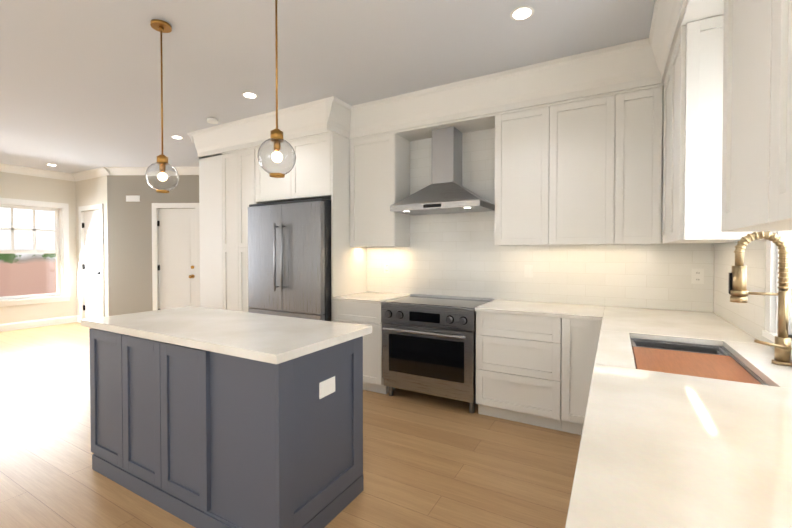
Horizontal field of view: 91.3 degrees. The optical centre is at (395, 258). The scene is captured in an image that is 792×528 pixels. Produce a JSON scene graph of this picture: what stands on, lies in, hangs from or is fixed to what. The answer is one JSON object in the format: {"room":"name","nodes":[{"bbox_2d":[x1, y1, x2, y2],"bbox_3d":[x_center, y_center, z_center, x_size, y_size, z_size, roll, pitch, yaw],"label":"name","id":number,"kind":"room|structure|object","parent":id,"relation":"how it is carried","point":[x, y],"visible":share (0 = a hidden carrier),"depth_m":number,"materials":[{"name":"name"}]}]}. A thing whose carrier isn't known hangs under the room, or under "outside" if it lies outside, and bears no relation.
{"room":"kitchen","nodes":[
{"label":"kitchen","id":0,"kind":"room"},
{"bbox_2d":[0,172,76,323],"bbox_3d":[-8.111,-0.159,4.849,0.200,2.930,7.010,0,1,29],"label":"wall","id":1,"kind":"structure","parent":0,"point":[23,187],"depth_m":7.30,"materials":[{"name":"beige paint"}]},
{"bbox_2d":[0,198,69,306],"bbox_3d":[-6.810,-0.121,7.112,0.245,1.905,1.240,0,1,29],"label":"window","id":2,"kind":"structure","parent":1,"relation":"in","point":[61,222],"depth_m":7.33,"materials":[{"name":"white"}]},
{"bbox_2d":[0,163,75,181],"bbox_3d":[-8.018,-1.556,4.688,0.100,0.130,6.860,0,1,29],"label":"crown molding","id":3,"kind":"structure","parent":1,"relation":"attached to","point":[7,168],"depth_m":7.12,"materials":[{"name":"white wood"}]},
{"bbox_2d":[0,315,78,331],"bbox_3d":[-8.055,1.241,4.752,0.016,0.135,6.860,0,1,29],"label":"baseboard","id":4,"kind":"structure","parent":1,"relation":"attached to","point":[35,323],"depth_m":7.20,"materials":[{"name":"white wood"}]},
{"bbox_2d":[76,176,108,322],"bbox_3d":[-5.810,-0.199,7.463,1.240,2.930,0.195,0,1,29],"label":"wall","id":5,"kind":"structure","parent":0,"point":[92,245],"depth_m":7.44,"materials":[{"name":"beige paint"}]},
{"bbox_2d":[107,175,199,315],"bbox_3d":[-2.996,-0.193,7.085,4.600,2.930,0.230,0,1,2],"label":"wall","id":6,"kind":"structure","parent":0,"point":[153,249],"depth_m":7.10,"materials":[{"name":"beige paint"}]},
{"bbox_2d":[71,38,663,180],"bbox_3d":[-1.571,-1.476,5.911,9.890,0.329,2.701,0,1,29],"label":"crown molding","id":7,"kind":"structure","parent":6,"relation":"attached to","point":[474,104],"depth_m":3.65,"materials":[{"name":"white wood"}]},
{"bbox_2d":[199,154,222,308],"bbox_3d":[-2.171,-0.165,5.287,0.458,2.930,0.790,0,1,29],"label":"wall","id":8,"kind":"structure","parent":0,"point":[211,229],"depth_m":4.93,"materials":[{"name":"white"}]},
{"bbox_2d":[0,322,581,527],"bbox_3d":[-2.881,1.367,4.212,11.400,0.100,11.400,0,1,29],"label":"floor","id":9,"kind":"structure","parent":0,"point":[430,461],"depth_m":2.56,"materials":[{"name":"brown wood"}]},
{"bbox_2d":[85,326,366,527],"bbox_3d":[-1.065,0.887,2.349,1.645,0.917,0.676,0,1,29],"label":"kitchen island","id":10,"kind":"object","parent":9,"relation":"on","point":[202,417],"depth_m":1.95,"materials":[{"name":"grey wood"}]},
{"bbox_2d":[81,306,371,365],"bbox_3d":[-1.068,0.407,2.348,1.725,0.040,0.730,0,1,29],"label":"island countertop","id":11,"kind":"structure","parent":10,"relation":"on","point":[273,339],"depth_m":2.11,"materials":[{"name":"white stone"}]},
{"bbox_2d":[222,149,254,311],"bbox_3d":[-1.754,0.005,4.963,0.585,2.600,0.631,0,1,29],"label":"pantry","id":12,"kind":"object","parent":9,"relation":"on","point":[238,183],"visible":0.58,"depth_m":4.70,"materials":[{"name":"white wood"}]},
{"bbox_2d":[248,198,330,320],"bbox_3d":[-1.048,0.348,4.428,1.065,1.930,0.817,0,1,29],"label":"fridge","id":13,"kind":"object","parent":9,"relation":"on","point":[289,258],"visible":0.4,"depth_m":4.05,"materials":[{"name":"grey metal"}]},
{"bbox_2d":[255,134,366,321],"bbox_3d":[-0.997,0.011,4.536,1.144,2.600,0.631,0,1,29],"label":"surround","id":14,"kind":"object","parent":9,"relation":"on","point":[321,168],"visible":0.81,"depth_m":4.15,"materials":[{"name":"white wood"}]},
{"bbox_2d":[333,301,394,393],"bbox_3d":[-0.239,0.871,4.121,0.591,0.893,0.631,0,1,29],"label":"base cabinet","id":15,"kind":"object","parent":9,"relation":"on","point":[368,314],"visible":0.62,"depth_m":3.79,"materials":[{"name":"white wood"}]},
{"bbox_2d":[381,294,494,412],"bbox_3d":[0.398,0.857,3.709,0.910,0.935,0.717,0,1,29],"label":"range","id":16,"kind":"object","parent":9,"relation":"on","point":[428,344],"visible":0.94,"depth_m":3.45,"materials":[{"name":"grey metal"}]},
{"bbox_2d":[476,311,561,430],"bbox_3d":[1.111,0.883,3.360,0.663,0.893,0.631,0,1,29],"label":"drawers","id":17,"kind":"object","parent":9,"relation":"on","point":[518,367],"visible":0.9,"depth_m":3.08,"materials":[{"name":"white wood"}]},
{"bbox_2d":[561,318,601,434],"bbox_3d":[1.525,0.887,3.127,0.285,0.893,0.631,0,1,29],"label":"base cabinet","id":18,"kind":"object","parent":9,"relation":"on","point":[580,338],"depth_m":2.88,"materials":[{"name":"white wood"}]},
{"bbox_2d":[0,0,654,173],"bbox_3d":[-2.881,-1.663,4.166,11.400,0.100,11.400,0,1,29],"label":"ceiling","id":19,"kind":"structure","parent":0,"point":[80,85],"depth_m":3.05,"materials":[{"name":"white paint"}]},
{"bbox_2d":[145,19,178,192],"bbox_3d":[-1.592,-1.021,2.633,0.200,1.134,0.200,0,1,29],"label":"pendant light","id":20,"kind":"object","parent":19,"relation":"hanging from","point":[161,175],"visible":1,"depth_m":2.60,"materials":[{"name":"clear glass"}]},
{"bbox_2d":[207,118,217,123],"bbox_3d":[-2.126,-1.600,4.487,0.120,0.034,0.120,0,1,29],"label":"smoke detector","id":21,"kind":"object","parent":19,"relation":"attached to","point":[212,120],"visible":1,"depth_m":4.46,"materials":[{"name":"white plastic"}]},
{"bbox_2d":[242,92,257,98],"bbox_3d":[-1.435,-1.604,3.799,0.150,0.006,0.150,0,1,29],"label":"recessed light","id":22,"kind":"object","parent":19,"relation":"in","point":[249,95],"visible":1,"depth_m":3.79,"materials":[{"name":"white plastic"}]},
{"bbox_2d":[257,0,295,177],"bbox_3d":[-0.643,-1.013,2.087,0.200,1.134,0.200,0,1,29],"label":"pendant light","id":23,"kind":"object","parent":19,"relation":"hanging from","point":[276,155],"visible":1,"depth_m":2.04,"materials":[{"name":"clear glass"}]},
{"bbox_2d":[510,6,533,20],"bbox_3d":[0.815,-1.584,2.501,0.150,0.006,0.150,0,1,29],"label":"recessed light","id":24,"kind":"object","parent":19,"relation":"in","point":[521,13],"visible":1,"depth_m":2.49,"materials":[{"name":"white plastic"}]},
{"bbox_2d":[378,280,713,312],"bbox_3d":[0.221,-0.150,4.305,5.590,2.930,0.150,0,1,29],"label":"wall","id":25,"kind":"structure","parent":0,"point":[614,306],"depth_m":3.24,"materials":[{"name":"beige paint"}]},
{"bbox_2d":[350,133,409,246],"bbox_3d":[-0.176,-0.709,4.231,0.568,1.150,0.336,0,1,29],"label":"upper cabinet","id":26,"kind":"object","parent":25,"relation":"attached to","point":[379,175],"visible":1,"depth_m":4.09,"materials":[{"name":"white wood"}]},
{"bbox_2d":[390,126,494,214],"bbox_3d":[0.454,-0.870,3.783,0.902,0.810,0.493,0,1,29],"label":"range hood","id":27,"kind":"object","parent":25,"relation":"attached to","point":[445,192],"visible":0.94,"depth_m":3.74,"materials":[{"name":"silver metal"}]},
{"bbox_2d":[367,101,713,311],"bbox_3d":[1.046,-0.514,3.744,3.192,1.824,0.006,0,1,29],"label":"wall tile","id":28,"kind":"structure","parent":25,"relation":"attached to","point":[457,254],"depth_m":3.75,"materials":[{"name":"white tile"}]},
{"bbox_2d":[524,265,532,277],"bbox_3d":[1.244,0.115,3.632,0.075,0.118,0.009,0,1,29],"label":"electrical outlet","id":29,"kind":"object","parent":28,"relation":"attached to","point":[528,270],"visible":1,"depth_m":3.63,"materials":[{"name":"white plastic"}]},
{"bbox_2d":[692,269,703,283],"bbox_3d":[2.347,0.135,3.010,0.075,0.118,0.008,0,1,29],"label":"electrical outlet","id":30,"kind":"object","parent":28,"relation":"attached to","point":[697,276],"visible":1,"depth_m":3.01,"materials":[{"name":"white plastic"}]},
{"bbox_2d":[495,87,662,245],"bbox_3d":[1.498,-0.694,3.287,1.237,1.150,0.336,0,1,29],"label":"upper cabinet","id":31,"kind":"object","parent":25,"relation":"attached to","point":[586,172],"visible":1,"depth_m":3.11,"materials":[{"name":"white wood"}]},
{"bbox_2d":[716,314,791,359],"bbox_3d":[0.837,-0.082,-0.089,0.200,2.930,7.200,0,1,29],"label":"wall","id":32,"kind":"structure","parent":0,"point":[756,338],"depth_m":2.13,"materials":[{"name":"beige paint"}]},
{"bbox_2d":[647,0,723,87],"bbox_3d":[1.041,-1.398,0.941,0.457,0.328,3.930,0,1,29],"label":"crown molding","id":33,"kind":"structure","parent":32,"relation":"attached to","point":[668,17],"depth_m":2.32,"materials":[{"name":"white wood"}]},
{"bbox_2d":[662,14,766,243],"bbox_3d":[1.893,-0.680,2.362,0.358,1.150,0.879,0,1,29],"label":"upper cabinet","id":34,"kind":"object","parent":32,"relation":"attached to","point":[692,146],"visible":0.65,"depth_m":2.04,"materials":[{"name":"white wood"}]},
{"bbox_2d":[713,239,791,358],"bbox_3d":[1.542,0.147,1.378,0.006,0.574,3.642,0,1,29],"label":"wall tiles","id":35,"kind":"structure","parent":32,"relation":"attached to","point":[749,317],"depth_m":2.23,"materials":[{"name":"white tile"}]},
{"bbox_2d":[721,0,791,231],"bbox_3d":[0.676,-0.647,0.204,0.358,1.150,2.268,0,1,29],"label":"upper cabinet","id":36,"kind":"object","parent":32,"relation":"attached to","point":[757,138],"visible":1,"depth_m":0.99,"materials":[{"name":"white wood"}]},
{"bbox_2d":[762,231,791,351],"bbox_3d":[1.693,-0.321,1.457,0.230,1.420,0.910,0,1,29],"label":"window","id":37,"kind":"structure","parent":32,"relation":"in","point":[769,332],"depth_m":1.84,"materials":[{"name":"white"}]},
{"label":"outside","id":38,"kind":"structure","parent":0,"visible":0},
{"bbox_2d":[0,208,55,296],"bbox_3d":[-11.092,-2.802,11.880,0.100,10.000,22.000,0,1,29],"label":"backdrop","id":39,"kind":"structure","parent":38,"point":[26,239],"depth_m":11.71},
{"bbox_3d":[0.524,0.930,0.302,0.696,0.893,2.347,0,1,29],"label":"base cabinet","id":40,"kind":"object","parent":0,"visible":0},
{"bbox_2d":[331,292,409,303],"bbox_3d":[-0.245,0.408,4.104,0.591,0.030,0.656,0,1,29],"label":"countertop","id":41,"kind":"structure","parent":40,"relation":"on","point":[365,297],"depth_m":3.96,"materials":[{"name":"stone"}]},
{"bbox_2d":[475,300,602,320],"bbox_3d":[1.213,0.421,3.278,0.917,0.030,0.661,0,1,29],"label":"countertop","id":42,"kind":"structure","parent":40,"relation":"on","point":[558,310],"depth_m":3.14,"materials":[{"name":"stone"}]},
{"bbox_2d":[623,307,698,319],"bbox_3d":[1.940,0.427,2.868,0.390,0.030,0.661,0,1,29],"label":"countertop","id":43,"kind":"structure","parent":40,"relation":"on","point":[656,314],"depth_m":2.91,"materials":[{"name":"stone"}]},
{"bbox_2d":[565,306,791,527],"bbox_3d":[1.023,0.453,1.216,0.733,0.030,4.441,0,1,29],"label":"countertop","id":44,"kind":"structure","parent":40,"relation":"on","point":[662,450],"depth_m":0.95,"materials":[{"name":"stone"}]},
{"bbox_2d":[630,338,768,385],"bbox_3d":[1.323,0.575,1.771,0.444,0.230,0.824,0,1,29],"label":"sink","id":45,"kind":"object","parent":44,"relation":"in","point":[752,373],"visible":0.1,"depth_m":2.05,"materials":[{"name":"silver metal"}]},
{"bbox_2d":[631,340,728,355],"bbox_3d":[1.471,0.513,2.033,0.400,0.100,0.173,0,1,29],"label":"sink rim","id":46,"kind":"object","parent":45,"relation":"in","point":[720,351],"visible":0.38,"depth_m":2.06,"materials":[{"name":"silver metal"}]},
{"bbox_2d":[632,346,761,384],"bbox_3d":[1.277,0.477,1.688,0.400,0.022,0.588,0,1,29],"label":"cutting board","id":47,"kind":"object","parent":45,"relation":"on","point":[722,367],"visible":0.46,"depth_m":1.71,"materials":[{"name":"brown wood"}]},
{"bbox_2d":[728,231,791,365],"bbox_3d":[1.516,0.157,1.605,0.205,0.547,0.093,0,1,29],"label":"faucet","id":48,"kind":"object","parent":44,"relation":"on","point":[738,292],"visible":0.98,"depth_m":1.58,"materials":[{"name":"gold metal"}]}
]}

